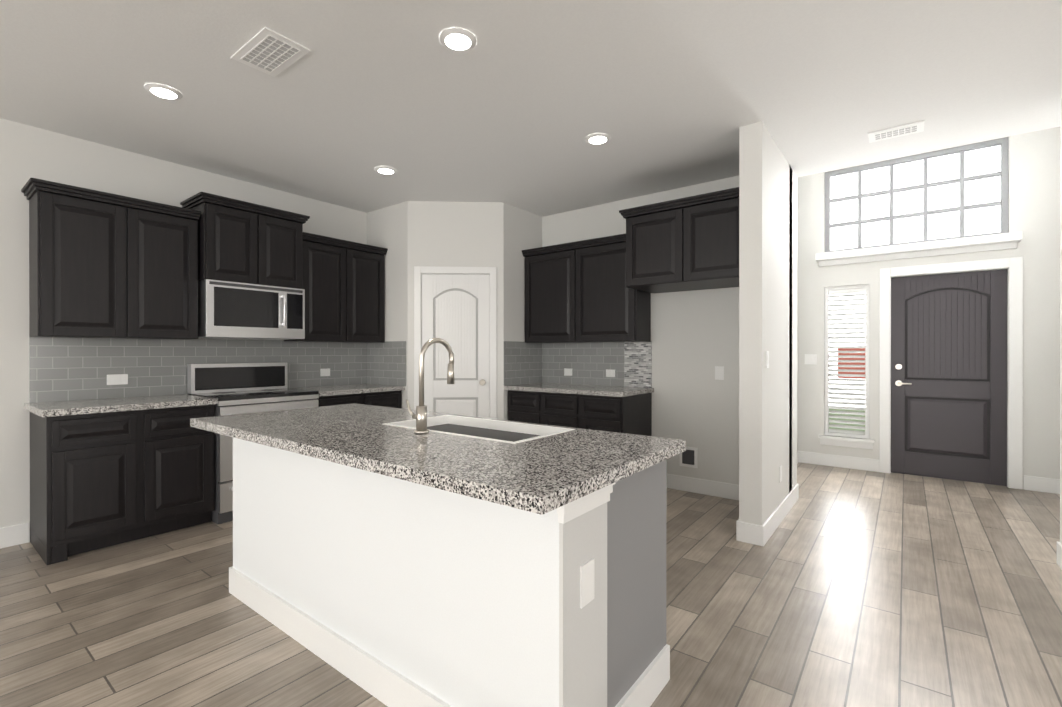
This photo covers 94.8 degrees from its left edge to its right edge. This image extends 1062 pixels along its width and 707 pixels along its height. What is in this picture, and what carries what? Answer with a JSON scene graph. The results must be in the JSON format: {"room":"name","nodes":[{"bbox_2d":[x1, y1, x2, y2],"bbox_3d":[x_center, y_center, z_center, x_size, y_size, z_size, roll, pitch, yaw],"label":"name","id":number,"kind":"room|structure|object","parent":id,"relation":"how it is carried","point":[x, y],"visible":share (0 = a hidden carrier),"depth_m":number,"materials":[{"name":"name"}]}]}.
{"room":"kitchen","nodes":[
{"label":"kitchen","id":0,"kind":"room"},
{"bbox_2d":[0,118,366,527],"bbox_3d":[-4.303,-0.127,2.009,0.120,2.740,10.970,0,0,38],"label":"wall","id":1,"kind":"structure","parent":0,"point":[27,152],"depth_m":3.22,"materials":[{"name":"grey paint"}]},
{"bbox_2d":[0,522,29,548],"bbox_3d":[-5.443,1.182,0.416,0.014,0.130,7.049,0,0,38],"label":"baseboard","id":2,"kind":"structure","parent":1,"relation":"attached to","point":[18,534],"depth_m":3.15,"materials":[{"name":"white wood"}]},
{"bbox_2d":[21,177,200,339],"bbox_3d":[-2.903,-0.590,3.430,0.363,0.960,0.901,0,0,38],"label":"upper cabinet","id":3,"kind":"object","parent":1,"relation":"attached to","point":[105,265],"visible":0.98,"depth_m":3.28,"materials":[{"name":"black wood"}]},
{"bbox_2d":[107,374,127,384],"bbox_3d":[-3.018,0.190,3.564,0.008,0.075,0.120,0,0,38],"label":"outlet","id":4,"kind":"object","parent":1,"relation":"attached to","point":[116,379],"visible":1,"depth_m":3.56,"materials":[{"name":"white plastic"}]},
{"bbox_2d":[29,337,364,402],"bbox_3d":[-2.526,0.258,4.220,0.008,0.760,2.540,0,0,38],"label":"backsplash","id":5,"kind":"structure","parent":1,"relation":"attached to","point":[65,369],"depth_m":3.74,"materials":[{"name":"tile"}]},
{"bbox_2d":[180,192,309,288],"bbox_3d":[-2.361,-0.881,4.078,0.433,0.640,0.832,0,0,38],"label":"upper cabinet","id":6,"kind":"object","parent":1,"relation":"attached to","point":[239,241],"visible":0.92,"depth_m":3.90,"materials":[{"name":"black wood"}]},
{"bbox_2d":[198,279,304,339],"bbox_3d":[-2.350,-0.342,4.071,0.461,0.432,0.756,0,0,38],"label":"microwave","id":7,"kind":"object","parent":6,"relation":"attached to","point":[231,310],"visible":0.9,"depth_m":3.90,"materials":[{"name":"silver metal"}]},
{"bbox_2d":[320,368,329,375],"bbox_3d":[-2.038,0.187,4.841,0.008,0.075,0.100,0,0,38],"label":"outlet","id":8,"kind":"object","parent":1,"relation":"attached to","point":[324,372],"visible":1,"depth_m":4.84,"materials":[{"name":"white plastic"}]},
{"bbox_2d":[284,232,387,342],"bbox_3d":[-1.879,-0.593,4.763,0.363,0.960,0.882,0,0,38],"label":"upper cabinet","id":9,"kind":"object","parent":1,"relation":"attached to","point":[344,284],"visible":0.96,"depth_m":4.64,"materials":[{"name":"black wood"}]},
{"bbox_2d":[367,201,407,408],"bbox_3d":[-1.452,-0.133,5.066,0.680,2.740,0.110,0,0,38],"label":"wall","id":10,"kind":"structure","parent":0,"point":[387,227],"depth_m":4.93,"materials":[{"name":"grey paint"}]},
{"bbox_2d":[365,341,405,385],"bbox_3d":[-1.492,0.099,5.022,0.650,0.445,0.008,0,0,38],"label":"backsplash","id":11,"kind":"structure","parent":10,"relation":"attached to","point":[385,363],"depth_m":5.01,"materials":[{"name":"tile"}]},
{"bbox_2d":[408,201,503,419],"bbox_3d":[-0.748,-0.133,4.893,0.944,2.740,0.110,0,0,-3],"label":"wall","id":12,"kind":"structure","parent":0,"point":[455,234],"depth_m":4.84,"materials":[{"name":"grey paint"}]},
{"bbox_2d":[414,266,496,418],"bbox_3d":[-0.749,0.189,4.885,0.810,2.095,0.126,0,0,-3],"label":"door frame","id":13,"kind":"structure","parent":12,"relation":"attached to","point":[419,271],"depth_m":4.83,"materials":[{"name":"white wood"}]},
{"bbox_2d":[422,274,489,417],"bbox_3d":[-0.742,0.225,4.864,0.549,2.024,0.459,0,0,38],"label":"pantry door","id":14,"kind":"structure","parent":12,"relation":"in","point":[456,312],"depth_m":4.85,"materials":[{"name":"white wood"}]},
{"bbox_2d":[503,202,541,419],"bbox_3d":[-0.119,-0.134,5.152,0.110,2.740,0.650,0,0,38],"label":"wall","id":15,"kind":"structure","parent":0,"point":[522,229],"depth_m":5.01,"materials":[{"name":"grey paint"}]},
{"bbox_2d":[504,341,540,385],"bbox_3d":[-0.079,0.098,5.108,0.008,0.445,0.630,0,0,38],"label":"backsplash","id":16,"kind":"structure","parent":15,"relation":"attached to","point":[522,360],"depth_m":5.08,"materials":[{"name":"tile"}]},
{"bbox_2d":[0,462,1061,706],"bbox_3d":[1.137,1.277,0.378,11.500,0.060,15.000,0,0,38],"label":"floor","id":17,"kind":"structure","parent":0,"point":[850,588],"depth_m":2.33,"materials":[{"name":"brown wood"}]},
{"bbox_2d":[30,404,213,564],"bbox_3d":[-2.793,0.803,3.377,0.607,0.875,0.875,0,0,38],"label":"base cabinet","id":18,"kind":"object","parent":17,"relation":"on","point":[102,480],"visible":0.94,"depth_m":3.12,"materials":[{"name":"black wood"}]},
{"bbox_2d":[24,394,217,416],"bbox_3d":[-2.785,0.345,3.356,0.642,0.040,0.903,0,0,38],"label":"countertop","id":19,"kind":"structure","parent":18,"relation":"on","point":[60,408],"depth_m":3.18,"materials":[{"name":"stone"}]},
{"bbox_2d":[187,363,318,523],"bbox_3d":[-2.239,0.661,3.988,0.686,1.155,0.756,0,0,38],"label":"range","id":20,"kind":"object","parent":17,"relation":"on","point":[238,388],"visible":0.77,"depth_m":3.88,"materials":[{"name":"silver metal"}]},
{"bbox_2d":[317,390,401,408],"bbox_3d":[-1.786,0.800,4.688,0.607,0.875,0.892,0,0,38],"label":"base cabinet","id":21,"kind":"object","parent":17,"relation":"on","point":[392,399],"visible":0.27,"depth_m":4.56,"materials":[{"name":"black wood"}]},
{"bbox_2d":[291,384,404,395],"bbox_3d":[-1.773,0.342,4.676,0.642,0.040,0.895,0,0,38],"label":"countertop","id":22,"kind":"structure","parent":21,"relation":"on","point":[344,389],"depth_m":4.53,"materials":[{"name":"stone"}]},
{"bbox_2d":[229,439,674,706],"bbox_3d":[-0.516,0.806,2.194,2.093,0.875,0.748,0,0,38],"label":"kitchen island","id":23,"kind":"object","parent":17,"relation":"on","point":[387,556],"depth_m":1.64,"materials":[{"name":"paint"}]},
{"bbox_2d":[190,411,637,514],"bbox_3d":[-0.697,0.349,1.981,2.196,0.040,0.485,0,0,38],"label":"island countertop","id":24,"kind":"structure","parent":23,"relation":"on","point":[530,478],"depth_m":1.56,"materials":[{"name":"grey stone"}]},
{"bbox_2d":[405,338,454,433],"bbox_3d":[-0.434,0.131,2.098,0.130,0.395,0.211,0,0,38],"label":"faucet","id":25,"kind":"object","parent":24,"relation":"on","point":[420,416],"visible":1,"depth_m":2.01,"materials":[{"name":"silver metal"}]},
{"bbox_2d":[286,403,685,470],"bbox_3d":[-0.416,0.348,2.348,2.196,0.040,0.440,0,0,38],"label":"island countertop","id":26,"kind":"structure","parent":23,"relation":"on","point":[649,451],"depth_m":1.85,"materials":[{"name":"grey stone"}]},
{"bbox_2d":[390,415,577,442],"bbox_3d":[-0.249,0.415,2.183,0.792,0.180,0.412,0,0,38],"label":"sink","id":27,"kind":"object","parent":26,"relation":"in","point":[506,431],"depth_m":2.30,"materials":[{"name":"white ceramic"}]},
{"bbox_2d":[508,390,539,423],"bbox_3d":[0.107,0.799,5.004,0.426,0.876,0.607,0,0,38],"label":"base cabinet","id":28,"kind":"object","parent":17,"relation":"on","point":[523,406],"depth_m":4.76,"materials":[{"name":"black wood"}]},
{"bbox_2d":[540,392,575,427],"bbox_3d":[0.445,0.800,4.745,0.426,0.876,0.607,0,0,38],"label":"base cabinet","id":29,"kind":"object","parent":17,"relation":"on","point":[557,409],"depth_m":4.52,"materials":[{"name":"black wood"}]},
{"bbox_2d":[576,393,651,435],"bbox_3d":[0.783,0.800,4.486,0.426,0.876,0.607,0,0,38],"label":"base cabinet","id":30,"kind":"object","parent":17,"relation":"on","point":[630,414],"depth_m":4.29,"materials":[{"name":"black wood"}]},
{"bbox_2d":[504,383,653,396],"bbox_3d":[0.444,0.342,4.722,1.302,0.040,0.642,0,0,38],"label":"countertop","id":31,"kind":"structure","parent":30,"relation":"on","point":[613,391],"depth_m":4.50,"materials":[{"name":"stone"}]},
{"bbox_2d":[0,0,1061,216],"bbox_3d":[1.137,-1.898,0.370,11.500,0.810,15.000,0,0,38],"label":"ceiling","id":32,"kind":"structure","parent":0,"point":[518,103],"depth_m":2.75,"materials":[{"name":"white paint"}]},
{"bbox_2d":[144,83,182,99],"bbox_3d":[-2.099,-1.491,2.792,0.176,0.010,0.176,0,0,38],"label":"recessed light","id":33,"kind":"object","parent":32,"relation":"in","point":[163,91],"visible":1,"depth_m":2.77,"materials":[{"name":"white plastic"}]},
{"bbox_2d":[231,27,310,76],"bbox_3d":[-1.299,-1.492,2.433,0.375,0.010,0.215,0,0,38],"label":"ceiling vent","id":34,"kind":"object","parent":32,"relation":"in","point":[266,50],"visible":1,"depth_m":2.41,"materials":[{"name":"white metal"}]},
{"bbox_2d":[375,166,396,173],"bbox_3d":[-1.187,-1.494,3.996,0.176,0.010,0.176,0,0,38],"label":"recessed light","id":35,"kind":"object","parent":32,"relation":"in","point":[385,170],"visible":0.96,"depth_m":3.97,"materials":[{"name":"white plastic"}]},
{"bbox_2d":[439,28,476,50],"bbox_3d":[-0.348,-1.490,2.330,0.176,0.010,0.176,0,0,38],"label":"recessed light","id":36,"kind":"object","parent":32,"relation":"in","point":[456,39],"visible":1,"depth_m":2.31,"materials":[{"name":"white plastic"}]},
{"bbox_2d":[585,133,609,143],"bbox_3d":[0.466,-1.493,3.407,0.176,0.010,0.176,0,0,38],"label":"recessed light","id":37,"kind":"object","parent":32,"relation":"in","point":[598,138],"visible":1,"depth_m":3.38,"materials":[{"name":"white plastic"}]},
{"bbox_2d":[868,120,924,142],"bbox_3d":[2.463,-1.494,3.299,0.300,0.010,0.180,0,0,38],"label":"ceiling vent","id":38,"kind":"object","parent":32,"relation":"in","point":[898,131],"visible":1,"depth_m":3.28,"materials":[{"name":"white metal"}]},
{"bbox_2d":[542,172,791,490],"bbox_3d":[0.524,-0.134,5.144,3.960,2.740,0.120,0,0,38],"label":"wall","id":39,"kind":"structure","parent":0,"point":[695,342],"depth_m":4.36,"materials":[{"name":"grey paint"}]},
{"bbox_2d":[522,245,565,342],"bbox_3d":[0.299,-0.573,5.030,0.695,0.920,0.327,0,0,38],"label":"upper cabinet","id":40,"kind":"object","parent":39,"relation":"attached to","point":[545,269],"depth_m":4.94,"materials":[{"name":"black wood"}]},
{"bbox_2d":[564,368,571,375],"bbox_3d":[0.392,0.196,5.154,0.100,0.075,0.008,0,0,38],"label":"outlet","id":41,"kind":"object","parent":39,"relation":"attached to","point":[567,372],"visible":1,"depth_m":5.15,"materials":[{"name":"white plastic"}]},
{"bbox_2d":[541,340,651,387],"bbox_3d":[0.628,0.099,4.984,1.280,0.445,0.009,0,0,38],"label":"backsplash","id":42,"kind":"structure","parent":39,"relation":"attached to","point":[631,362],"depth_m":4.94,"materials":[{"name":"tile"}]},
{"bbox_2d":[566,237,650,342],"bbox_3d":[0.753,-0.573,4.682,0.694,0.920,0.327,0,0,38],"label":"upper cabinet","id":43,"kind":"object","parent":39,"relation":"attached to","point":[578,292],"depth_m":4.55,"materials":[{"name":"black wood"}]},
{"bbox_2d":[606,369,614,376],"bbox_3d":[0.789,0.197,4.849,0.100,0.075,0.008,0,0,38],"label":"outlet","id":44,"kind":"object","parent":39,"relation":"attached to","point":[610,373],"visible":1,"depth_m":4.84,"materials":[{"name":"white plastic"}]},
{"bbox_2d":[619,187,738,292],"bbox_3d":[1.340,-0.881,4.037,1.033,0.640,0.633,0,0,38],"label":"upper cabinet","id":45,"kind":"object","parent":39,"relation":"attached to","point":[690,243],"visible":0.75,"depth_m":3.82,"materials":[{"name":"black wood"}]},
{"bbox_2d":[680,447,696,467],"bbox_3d":[1.412,0.928,4.382,0.160,0.180,0.010,0,0,38],"label":"outlet box","id":46,"kind":"object","parent":39,"relation":"attached to","point":[688,457],"visible":0.86,"depth_m":4.37,"materials":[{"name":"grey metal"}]},
{"bbox_2d":[667,474,738,499],"bbox_3d":[1.546,1.173,4.278,1.000,0.130,0.014,0,0,38],"label":"baseboard","id":47,"kind":"structure","parent":39,"relation":"attached to","point":[695,485],"depth_m":4.29,"materials":[{"name":"white wood"}]},
{"bbox_2d":[715,366,723,379],"bbox_3d":[1.627,0.168,4.216,0.075,0.115,0.008,0,0,38],"label":"outlet","id":48,"kind":"object","parent":39,"relation":"attached to","point":[719,372],"visible":1,"depth_m":4.21,"materials":[{"name":"white plastic"}]},
{"bbox_2d":[739,121,796,524],"bbox_3d":[1.786,-0.485,3.733,0.240,3.450,1.280,0,0,38],"label":"wall","id":49,"kind":"structure","parent":0,"point":[765,197],"depth_m":3.24,"materials":[{"name":"grey paint"}]},
{"bbox_2d":[736,519,755,542],"bbox_3d":[1.656,1.175,3.594,0.034,0.130,0.924,0,0,38],"label":"baseboard","id":50,"kind":"structure","parent":49,"relation":"attached to","point":[750,533],"depth_m":3.21,"materials":[{"name":"white wood"}]},
{"bbox_2d":[766,351,768,367],"bbox_3d":[1.581,0.041,3.261,0.008,0.115,0.075,0,0,38],"label":"switch","id":51,"kind":"object","parent":49,"relation":"attached to","point":[767,359],"visible":1,"depth_m":3.25,"materials":[{"name":"white plastic"}]},
{"bbox_2d":[756,483,798,545],"bbox_3d":[1.882,1.175,3.654,0.014,0.130,1.294,0,0,38],"label":"baseboard","id":52,"kind":"structure","parent":49,"relation":"attached to","point":[765,531],"depth_m":3.45,"materials":[{"name":"white wood"}]},
{"bbox_2d":[779,465,781,482],"bbox_3d":[1.848,0.890,3.612,0.008,0.115,0.075,0,0,38],"label":"outlet","id":53,"kind":"object","parent":49,"relation":"attached to","point":[780,473],"visible":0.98,"depth_m":3.60,"materials":[{"name":"white plastic"}]},
{"bbox_2d":[797,451,799,462],"bbox_3d":[2.564,1.172,4.936,0.014,0.130,1.570,0,0,38],"label":"baseboard","id":54,"kind":"structure","parent":49,"relation":"attached to","point":[798,452],"depth_m":5.53,"materials":[{"name":"white wood"}]},
{"bbox_2d":[797,177,797,450],"bbox_3d":[2.547,-0.488,5.020,0.120,3.450,1.750,0,0,38],"label":"wall","id":55,"kind":"structure","parent":0,"point":[797,313],"depth_m":5.49,"materials":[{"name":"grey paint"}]},
{"bbox_2d":[798,126,1060,488],"bbox_3d":[3.903,-0.488,4.988,2.310,3.450,0.150,0,0,38],"label":"wall","id":56,"kind":"structure","parent":0,"point":[1034,187],"depth_m":4.45,"materials":[{"name":"grey paint"}]},
{"bbox_2d":[805,354,816,364],"bbox_3d":[3.137,0.066,5.477,0.120,0.115,0.008,0,0,38],"label":"light switch","id":57,"kind":"object","parent":56,"relation":"attached to","point":[810,358],"visible":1,"depth_m":5.47,"materials":[{"name":"white plastic"}]},
{"bbox_2d":[800,451,878,471],"bbox_3d":[3.345,1.171,5.317,0.730,0.130,0.014,0,0,38],"label":"baseboard","id":58,"kind":"structure","parent":56,"relation":"attached to","point":[859,463],"depth_m":5.30,"materials":[{"name":"white wood"}]},
{"bbox_2d":[818,284,874,448],"bbox_3d":[3.422,0.136,5.299,0.510,1.740,0.145,0,0,38],"label":"sidelight window","id":59,"kind":"structure","parent":56,"relation":"in","point":[844,440],"depth_m":5.33,"materials":[{"name":"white glass"}]},
{"bbox_2d":[828,288,864,433],"bbox_3d":[3.439,0.083,5.322,0.334,1.559,0.048,0,0,38],"label":"blind","id":60,"kind":"object","parent":59,"relation":"attached to","point":[848,291],"visible":0.94,"depth_m":5.32,"materials":[{"name":"white plastic"}]},
{"bbox_2d":[825,137,1007,251],"bbox_3d":[3.871,-1.553,5.010,1.470,0.920,0.070,0,0,38],"label":"window","id":61,"kind":"structure","parent":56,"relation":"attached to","point":[955,192],"depth_m":4.95,"materials":[{"name":"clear glass"}]},
{"bbox_2d":[815,231,1021,266],"bbox_3d":[3.798,-1.028,4.916,1.610,0.130,0.170,0,0,38],"label":"sill ledge","id":62,"kind":"object","parent":56,"relation":"attached to","point":[1001,241],"visible":0.9,"depth_m":4.82,"materials":[{"name":"white wood"}]},
{"bbox_2d":[891,269,1006,485],"bbox_3d":[4.084,0.225,4.807,0.872,2.024,0.104,0,0,38],"label":"front door","id":63,"kind":"structure","parent":56,"relation":"in","point":[948,375],"depth_m":4.79,"materials":[{"name":"grey wood"}]},
{"bbox_2d":[879,256,1022,488],"bbox_3d":[4.100,0.177,4.827,1.060,2.120,0.168,0,0,38],"label":"door frame","id":64,"kind":"structure","parent":56,"relation":"attached to","point":[1013,266],"depth_m":4.53,"materials":[{"name":"white wood"}]},
{"bbox_2d":[1056,479,1059,493],"bbox_3d":[4.041,1.175,3.487,0.017,0.130,2.070,0,0,38],"label":"baseboard","id":65,"kind":"structure","parent":56,"relation":"attached to","point":[1057,480],"depth_m":4.31,"materials":[{"name":"white wood"}]},
{"bbox_2d":[1060,98,1061,543],"bbox_3d":[4.550,-0.126,1.701,3.700,2.740,0.140,0,0,38],"label":"wall","id":66,"kind":"structure","parent":0,"point":[1061,354],"depth_m":2.87,"materials":[{"name":"grey paint"}]},
{"bbox_2d":[1056,543,1061,569],"bbox_3d":[4.497,1.179,1.647,3.714,0.130,0.014,0,0,38],"label":"baseboard","id":67,"kind":"structure","parent":66,"relation":"attached to","point":[1059,546],"depth_m":2.84,"materials":[{"name":"white wood"}]}
]}

